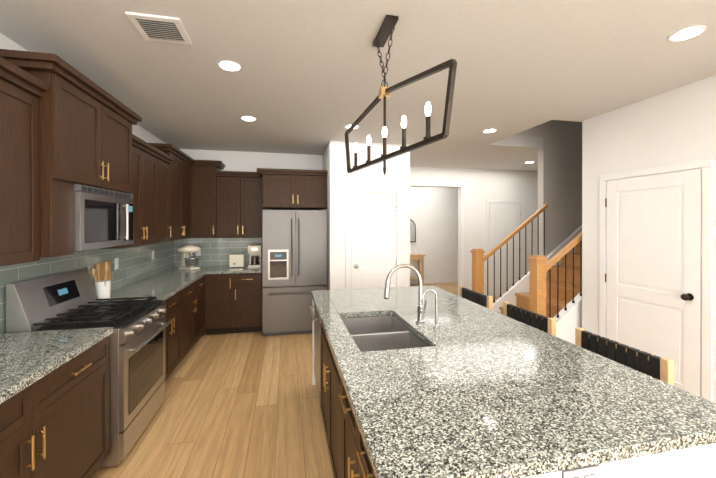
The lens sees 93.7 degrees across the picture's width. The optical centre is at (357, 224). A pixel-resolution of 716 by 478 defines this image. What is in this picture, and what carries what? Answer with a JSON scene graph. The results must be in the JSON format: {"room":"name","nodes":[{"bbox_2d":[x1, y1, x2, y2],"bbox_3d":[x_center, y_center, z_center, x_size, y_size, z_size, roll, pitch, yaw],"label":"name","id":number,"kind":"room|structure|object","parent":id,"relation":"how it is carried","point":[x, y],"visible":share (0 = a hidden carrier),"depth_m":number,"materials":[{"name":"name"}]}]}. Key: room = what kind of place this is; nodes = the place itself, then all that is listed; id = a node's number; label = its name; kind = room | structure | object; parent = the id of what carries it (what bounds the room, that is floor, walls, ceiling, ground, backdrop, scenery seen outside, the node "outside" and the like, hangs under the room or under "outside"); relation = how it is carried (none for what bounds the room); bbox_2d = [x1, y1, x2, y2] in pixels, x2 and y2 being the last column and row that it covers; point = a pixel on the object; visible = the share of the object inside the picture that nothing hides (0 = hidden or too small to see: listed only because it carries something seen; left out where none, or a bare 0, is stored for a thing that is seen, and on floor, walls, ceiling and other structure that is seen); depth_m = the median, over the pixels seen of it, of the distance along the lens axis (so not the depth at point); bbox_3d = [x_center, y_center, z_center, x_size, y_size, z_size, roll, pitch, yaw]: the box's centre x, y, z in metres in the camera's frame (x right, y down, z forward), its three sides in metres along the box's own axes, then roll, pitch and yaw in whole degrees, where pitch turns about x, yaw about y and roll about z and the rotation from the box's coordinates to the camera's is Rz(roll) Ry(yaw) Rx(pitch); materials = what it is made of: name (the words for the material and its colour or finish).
{"room":"kitchen","nodes":[
{"label":"kitchen","id":0,"kind":"room"},
{"bbox_2d":[0,33,165,143],"bbox_3d":[-1.911,0.208,0.545,0.120,2.740,9.690,0,0,-12],"label":"wall","id":1,"kind":"structure","parent":0,"point":[5,43],"depth_m":3.83,"materials":[{"name":"white paint"}]},
{"bbox_2d":[0,65,43,266],"bbox_3d":[-1.898,-0.273,1.615,0.328,0.955,0.492,0,0,-12],"label":"upper cabinet","id":2,"kind":"object","parent":1,"relation":"attached to","point":[21,223],"depth_m":1.75,"materials":[{"name":"brown wood"}]},
{"bbox_2d":[40,181,73,256],"bbox_3d":[-1.947,-0.038,1.967,0.379,0.445,0.209,0,0,-12],"label":"upper cabinet","id":3,"kind":"object","parent":1,"relation":"attached to","point":[56,200],"depth_m":1.96,"materials":[{"name":"brown wood"}]},
{"bbox_2d":[0,57,135,196],"bbox_3d":[-2.019,-0.583,2.345,0.398,0.641,0.980,0,0,-12],"label":"upper cabinet","id":4,"kind":"object","parent":1,"relation":"attached to","point":[65,126],"depth_m":2.13,"materials":[{"name":"brown wood"}]},
{"bbox_2d":[74,184,133,251],"bbox_3d":[-2.012,-0.045,2.456,0.455,0.425,0.764,0,0,-12],"label":"microwave","id":5,"kind":"object","parent":4,"relation":"attached to","point":[103,218],"visible":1,"depth_m":2.36,"materials":[{"name":"silver metal"}]},
{"bbox_2d":[0,240,175,333],"bbox_3d":[-2.327,0.438,2.809,0.008,0.466,4.849,0,0,-12],"label":"tile backsplash","id":6,"kind":"structure","parent":1,"relation":"attached to","point":[137,263],"depth_m":3.23,"materials":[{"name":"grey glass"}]},
{"bbox_2d":[115,258,118,269],"bbox_3d":[-2.446,0.392,3.402,0.007,0.115,0.072,0,0,-12],"label":"outlet","id":7,"kind":"object","parent":6,"relation":"attached to","point":[117,260],"depth_m":3.40,"materials":[{"name":"white plastic"}]},
{"bbox_2d":[100,141,159,248],"bbox_3d":[-2.242,-0.278,3.225,0.328,0.955,0.826,0,0,-12],"label":"upper cabinet","id":8,"kind":"object","parent":1,"relation":"attached to","point":[147,199],"depth_m":3.34,"materials":[{"name":"brown wood"}]},
{"bbox_2d":[160,153,167,242],"bbox_3d":[-2.349,-0.280,3.728,0.328,0.955,0.440,0,0,-12],"label":"upper cabinet","id":9,"kind":"object","parent":1,"relation":"attached to","point":[163,160],"depth_m":3.81,"materials":[{"name":"brown wood"}]},
{"bbox_2d":[148,145,195,241],"bbox_3d":[-2.470,-0.357,4.391,0.370,1.105,1.028,0,0,-12],"label":"upper cabinet","id":10,"kind":"object","parent":1,"relation":"attached to","point":[181,169],"depth_m":4.39,"materials":[{"name":"brown wood"}]},
{"bbox_2d":[180,149,319,211],"bbox_3d":[-1.731,0.193,5.477,2.290,2.740,0.120,0,0,-12],"label":"wall","id":11,"kind":"structure","parent":0,"point":[233,160],"depth_m":5.43,"materials":[{"name":"white paint"}]},
{"bbox_2d":[196,161,223,237],"bbox_3d":[-2.277,-0.359,5.086,0.417,1.105,0.389,0,0,-12],"label":"upper cabinet","id":12,"kind":"object","parent":11,"relation":"attached to","point":[207,172],"depth_m":4.97,"materials":[{"name":"brown wood"}]},
{"bbox_2d":[176,238,261,266],"bbox_3d":[-2.162,0.430,5.319,1.319,0.466,0.008,0,0,-12],"label":"tile backsplash","id":13,"kind":"structure","parent":11,"relation":"attached to","point":[214,251],"depth_m":5.30,"materials":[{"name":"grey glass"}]},
{"bbox_2d":[220,173,262,237],"bbox_3d":[-1.805,-0.284,5.218,0.678,0.955,0.328,0,0,-12],"label":"upper cabinet","id":14,"kind":"object","parent":11,"relation":"attached to","point":[240,211],"depth_m":5.06,"materials":[{"name":"brown wood"}]},
{"bbox_2d":[260,169,326,208],"bbox_3d":[-0.981,-0.506,5.205,0.922,0.511,0.697,0,0,-12],"label":"upper cabinet","id":15,"kind":"object","parent":11,"relation":"attached to","point":[279,189],"depth_m":4.86,"materials":[{"name":"brown wood"}]},
{"bbox_2d":[91,282,498,477],"bbox_3d":[2.045,1.628,3.669,9.320,0.120,13.900,0,0,-12],"label":"floor","id":16,"kind":"structure","parent":0,"point":[241,405],"depth_m":2.74,"materials":[{"name":"brown wood"}]},
{"bbox_2d":[0,327,112,477],"bbox_3d":[-1.655,1.116,1.127,0.600,0.918,1.974,0,0,-12],"label":"base cabinet","id":17,"kind":"object","parent":16,"relation":"on","point":[54,403],"depth_m":1.71,"materials":[{"name":"brown wood"}]},
{"bbox_2d":[6,268,170,467],"bbox_3d":[-1.879,0.955,2.487,0.693,1.195,0.770,0,0,-12],"label":"gas range","id":18,"kind":"object","parent":16,"relation":"on","point":[66,300],"visible":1,"depth_m":2.31,"materials":[{"name":"silver metal"}]},
{"bbox_2d":[101,266,211,380],"bbox_3d":[-2.278,1.107,4.046,0.600,0.918,2.434,0,0,-12],"label":"base cabinet","id":19,"kind":"object","parent":16,"relation":"on","point":[184,292],"depth_m":3.72,"materials":[{"name":"brown wood"}]},
{"bbox_2d":[92,261,110,298],"bbox_3d":[-2.237,0.482,2.936,0.154,0.335,0.176,0,0,-12],"label":"utensil crock","id":20,"kind":"object","parent":19,"relation":"on","point":[102,288],"visible":0.94,"depth_m":2.89,"materials":[{"name":"white ceramic"}]},
{"bbox_2d":[94,261,110,291],"bbox_3d":[-2.379,0.499,3.131,0.018,0.300,0.260,0,0,-12],"label":"wooden utensils","id":21,"kind":"object","parent":20,"relation":"in","point":[102,271],"visible":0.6,"depth_m":3.12,"materials":[{"name":"brown wood"}]},
{"bbox_2d":[177,245,200,269],"bbox_3d":[-2.468,0.468,4.908,0.323,0.352,0.293,0,0,-12],"label":"stand mixer","id":22,"kind":"object","parent":19,"relation":"on","point":[189,263],"visible":1,"depth_m":4.83,"materials":[{"name":"beige metal"}]},
{"bbox_2d":[208,265,261,334],"bbox_3d":[-1.811,1.104,5.053,0.734,0.918,0.658,0,0,-12],"label":"base cabinet","id":23,"kind":"object","parent":16,"relation":"on","point":[234,294],"depth_m":4.78,"materials":[{"name":"brown wood"}]},
{"bbox_2d":[229,254,245,267],"bbox_3d":[-1.833,0.544,5.131,0.225,0.197,0.185,0,0,-12],"label":"toaster","id":24,"kind":"object","parent":23,"relation":"on","point":[236,260],"visible":1,"depth_m":5.06,"materials":[{"name":"white plastic"}]},
{"bbox_2d":[248,245,261,266],"bbox_3d":[-1.594,0.478,5.220,0.201,0.330,0.221,0,0,-12],"label":"coffee maker","id":25,"kind":"object","parent":23,"relation":"on","point":[255,255],"visible":0.96,"depth_m":5.13,"materials":[{"name":"beige plastic"}]},
{"bbox_2d":[262,209,326,335],"bbox_3d":[-0.960,0.669,5.112,0.905,1.790,0.857,0,0,-12],"label":"refrigerator","id":26,"kind":"object","parent":16,"relation":"on","point":[294,259],"visible":0.79,"depth_m":4.74,"materials":[{"name":"silver metal"}]},
{"bbox_2d":[410,254,425,285],"bbox_3d":[1.274,1.153,8.577,0.820,0.800,0.345,0,0,-12],"label":"console table","id":27,"kind":"object","parent":16,"relation":"on","point":[418,257],"visible":0.5,"depth_m":8.51,"materials":[{"name":"brown wood"}]},
{"bbox_2d":[459,286,492,309],"bbox_3d":[0.884,1.089,3.062,0.434,0.962,0.500,0,0,-12],"label":"bar stool","id":28,"kind":"object","parent":16,"relation":"on","point":[486,301],"visible":0.23,"depth_m":3.05,"materials":[{"name":"black leather"}]},
{"bbox_2d":[312,298,715,477],"bbox_3d":[0.431,1.133,2.218,1.292,0.880,2.502,0,0,-12],"label":"kitchen island","id":29,"kind":"object","parent":16,"relation":"on","point":[348,455],"depth_m":1.37,"materials":[{"name":"brown wood"}]},
{"bbox_2d":[309,304,321,411],"bbox_3d":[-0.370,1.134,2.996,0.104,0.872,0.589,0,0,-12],"label":"dishwasher","id":30,"kind":"object","parent":29,"relation":"in","point":[317,344],"visible":0.62,"depth_m":2.91,"materials":[{"name":"silver metal"}]},
{"bbox_2d":[371,286,715,467],"bbox_3d":[0.712,0.673,2.272,0.751,0.040,2.530,0,0,-12],"label":"island countertop","id":31,"kind":"structure","parent":29,"relation":"on","point":[604,411],"depth_m":1.36,"materials":[{"name":"grey stone"}]},
{"bbox_2d":[342,316,427,351],"bbox_3d":[0.140,0.797,2.151,0.412,0.204,0.762,0,0,-12],"label":"sink","id":32,"kind":"object","parent":31,"relation":"in","point":[368,334],"visible":0.29,"depth_m":2.17,"materials":[{"name":"metal"}]},
{"bbox_2d":[384,264,439,328],"bbox_3d":[0.343,0.457,2.173,0.313,0.391,0.211,0,0,-12],"label":"faucet","id":33,"kind":"object","parent":31,"relation":"on","point":[421,308],"visible":1,"depth_m":2.23,"materials":[{"name":"silver metal"}]},
{"bbox_2d":[562,464,598,477],"bbox_3d":[0.663,0.761,0.994,0.129,0.081,0.009,0,0,-12],"label":"outlet","id":34,"kind":"object","parent":29,"relation":"attached to","point":[591,471],"visible":1,"depth_m":0.98,"materials":[{"name":"white plastic"}]},
{"bbox_2d":[503,302,555,336],"bbox_3d":[1.028,1.091,2.387,0.434,0.962,0.500,0,0,-12],"label":"bar stool","id":35,"kind":"object","parent":16,"relation":"on","point":[537,321],"visible":0.21,"depth_m":2.38,"materials":[{"name":"black leather"}]},
{"bbox_2d":[493,225,581,343],"bbox_3d":[3.665,0.086,4.682,3.608,2.958,1.125,0,0,-12],"label":"staircase","id":36,"kind":"structure","parent":16,"relation":"on","point":[568,321],"depth_m":4.63,"materials":[{"name":"brown wood"}]},
{"bbox_2d":[470,204,547,302],"bbox_3d":[2.238,0.625,4.926,1.212,1.879,0.150,0,0,-12],"label":"stair railing","id":37,"kind":"object","parent":36,"relation":"attached to","point":[479,257],"visible":0.71,"depth_m":4.86,"materials":[{"name":"brown wood"}]},
{"bbox_2d":[528,231,581,317],"bbox_3d":[2.751,0.474,3.941,1.625,2.187,0.150,0,0,-12],"label":"stair railing","id":38,"kind":"object","parent":36,"relation":"attached to","point":[540,267],"visible":0.46,"depth_m":3.79,"materials":[{"name":"brown wood"}]},
{"bbox_2d":[575,327,673,385],"bbox_3d":[1.170,1.093,1.722,0.434,0.962,0.500,0,0,-12],"label":"bar stool","id":39,"kind":"object","parent":16,"relation":"on","point":[656,367],"visible":0.31,"depth_m":1.69,"materials":[{"name":"black leather"}]},
{"bbox_2d":[0,0,715,170],"bbox_3d":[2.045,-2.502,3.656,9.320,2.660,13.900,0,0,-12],"label":"ceiling","id":40,"kind":"structure","parent":0,"point":[308,78],"depth_m":2.44,"materials":[{"name":"paint"}]},
{"bbox_2d":[125,12,191,44],"bbox_3d":[-1.167,-1.156,1.993,0.270,0.020,0.270,0,0,-12],"label":"ceiling vent","id":41,"kind":"object","parent":40,"relation":"in","point":[149,27],"visible":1,"depth_m":1.97,"materials":[{"name":"white plastic"}]},
{"bbox_2d":[217,60,241,71],"bbox_3d":[-0.940,-1.165,2.461,0.168,0.006,0.168,0,0,-12],"label":"recessed light","id":42,"kind":"object","parent":40,"relation":"in","point":[227,65],"depth_m":2.45,"materials":[{"name":"white plastic"}]},
{"bbox_2d":[240,116,256,120],"bbox_3d":[-1.201,-1.168,3.684,0.168,0.006,0.168,0,0,-12],"label":"recessed light","id":43,"kind":"object","parent":40,"relation":"in","point":[248,118],"depth_m":3.67,"materials":[{"name":"white plastic"}]},
{"bbox_2d":[345,15,456,174],"bbox_3d":[0.160,-0.733,2.012,0.275,0.863,1.250,0,0,-12],"label":"chandelier","id":44,"kind":"object","parent":40,"relation":"hanging from","point":[387,27],"visible":1,"depth_m":1.90,"materials":[{"name":"brown metal"}]},
{"bbox_2d":[482,129,496,132],"bbox_3d":[1.639,-1.170,4.177,0.168,0.006,0.168,0,0,-12],"label":"recessed light","id":45,"kind":"object","parent":40,"relation":"in","point":[487,130],"depth_m":4.16,"materials":[{"name":"white plastic"}]},
{"bbox_2d":[668,25,705,41],"bbox_3d":[2.001,-1.163,2.046,0.168,0.006,0.168,0,0,-12],"label":"recessed light","id":46,"kind":"object","parent":40,"relation":"in","point":[677,36],"depth_m":2.03,"materials":[{"name":"white plastic"}]},
{"bbox_2d":[320,141,411,289],"bbox_3d":[0.004,0.192,5.658,1.180,2.740,1.750,0,0,-12],"label":"wall","id":47,"kind":"structure","parent":0,"point":[398,174],"depth_m":4.78,"materials":[{"name":"white paint"}]},
{"bbox_2d":[346,187,400,288],"bbox_3d":[0.232,0.517,4.761,0.810,2.095,0.096,0,0,-12],"label":"door","id":48,"kind":"structure","parent":47,"relation":"attached to","point":[373,240],"depth_m":4.79,"materials":[{"name":"white wood"}]},
{"bbox_2d":[412,167,535,295],"bbox_3d":[2.572,0.188,7.162,6.830,2.740,0.120,0,0,-12],"label":"wall","id":49,"kind":"structure","parent":0,"point":[436,210],"depth_m":7.34,"materials":[{"name":"white paint"}]},
{"bbox_2d":[410,219,415,241],"bbox_3d":[1.268,0.140,8.747,0.500,0.625,0.030,0,0,-12],"label":"arched mirror","id":50,"kind":"object","parent":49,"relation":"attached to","point":[412,231],"visible":0.38,"depth_m":8.77,"materials":[{"name":"grey mirror"}]},
{"bbox_2d":[410,278,457,283],"bbox_3d":[2.767,1.497,9.081,5.650,0.110,0.013,0,0,-12],"label":"baseboard","id":51,"kind":"structure","parent":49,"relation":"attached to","point":[431,281],"depth_m":8.93,"materials":[{"name":"white wood"}]},
{"bbox_2d":[410,182,463,285],"bbox_3d":[1.318,0.351,6.822,1.835,2.415,0.018,0,0,-12],"label":"door frame","id":52,"kind":"structure","parent":49,"relation":"attached to","point":[462,216],"depth_m":6.99,"materials":[{"name":"white wood"}]},
{"bbox_2d":[486,200,523,297],"bbox_3d":[3.167,0.510,7.177,0.910,2.095,0.096,0,0,-12],"label":"door","id":53,"kind":"structure","parent":49,"relation":"attached to","point":[504,218],"depth_m":7.20,"materials":[{"name":"white wood"}]},
{"bbox_2d":[536,120,579,255],"bbox_3d":[4.569,-1.087,5.539,3.600,5.300,0.120,0,0,-12],"label":"wall","id":54,"kind":"structure","parent":0,"point":[578,159],"depth_m":5.17,"materials":[{"name":"white paint"}]},
{"bbox_2d":[580,75,715,402],"bbox_3d":[3.313,0.208,0.408,0.120,2.740,6.940,0,0,-12],"label":"wall","id":55,"kind":"structure","parent":0,"point":[678,125],"depth_m":3.19,"materials":[{"name":"white paint"}]},
{"bbox_2d":[599,158,713,401],"bbox_3d":[2.631,0.523,3.080,0.096,2.095,0.960,0,0,-12],"label":"door","id":56,"kind":"structure","parent":55,"relation":"attached to","point":[656,297],"depth_m":2.96,"materials":[{"name":"white wood"}]}
]}

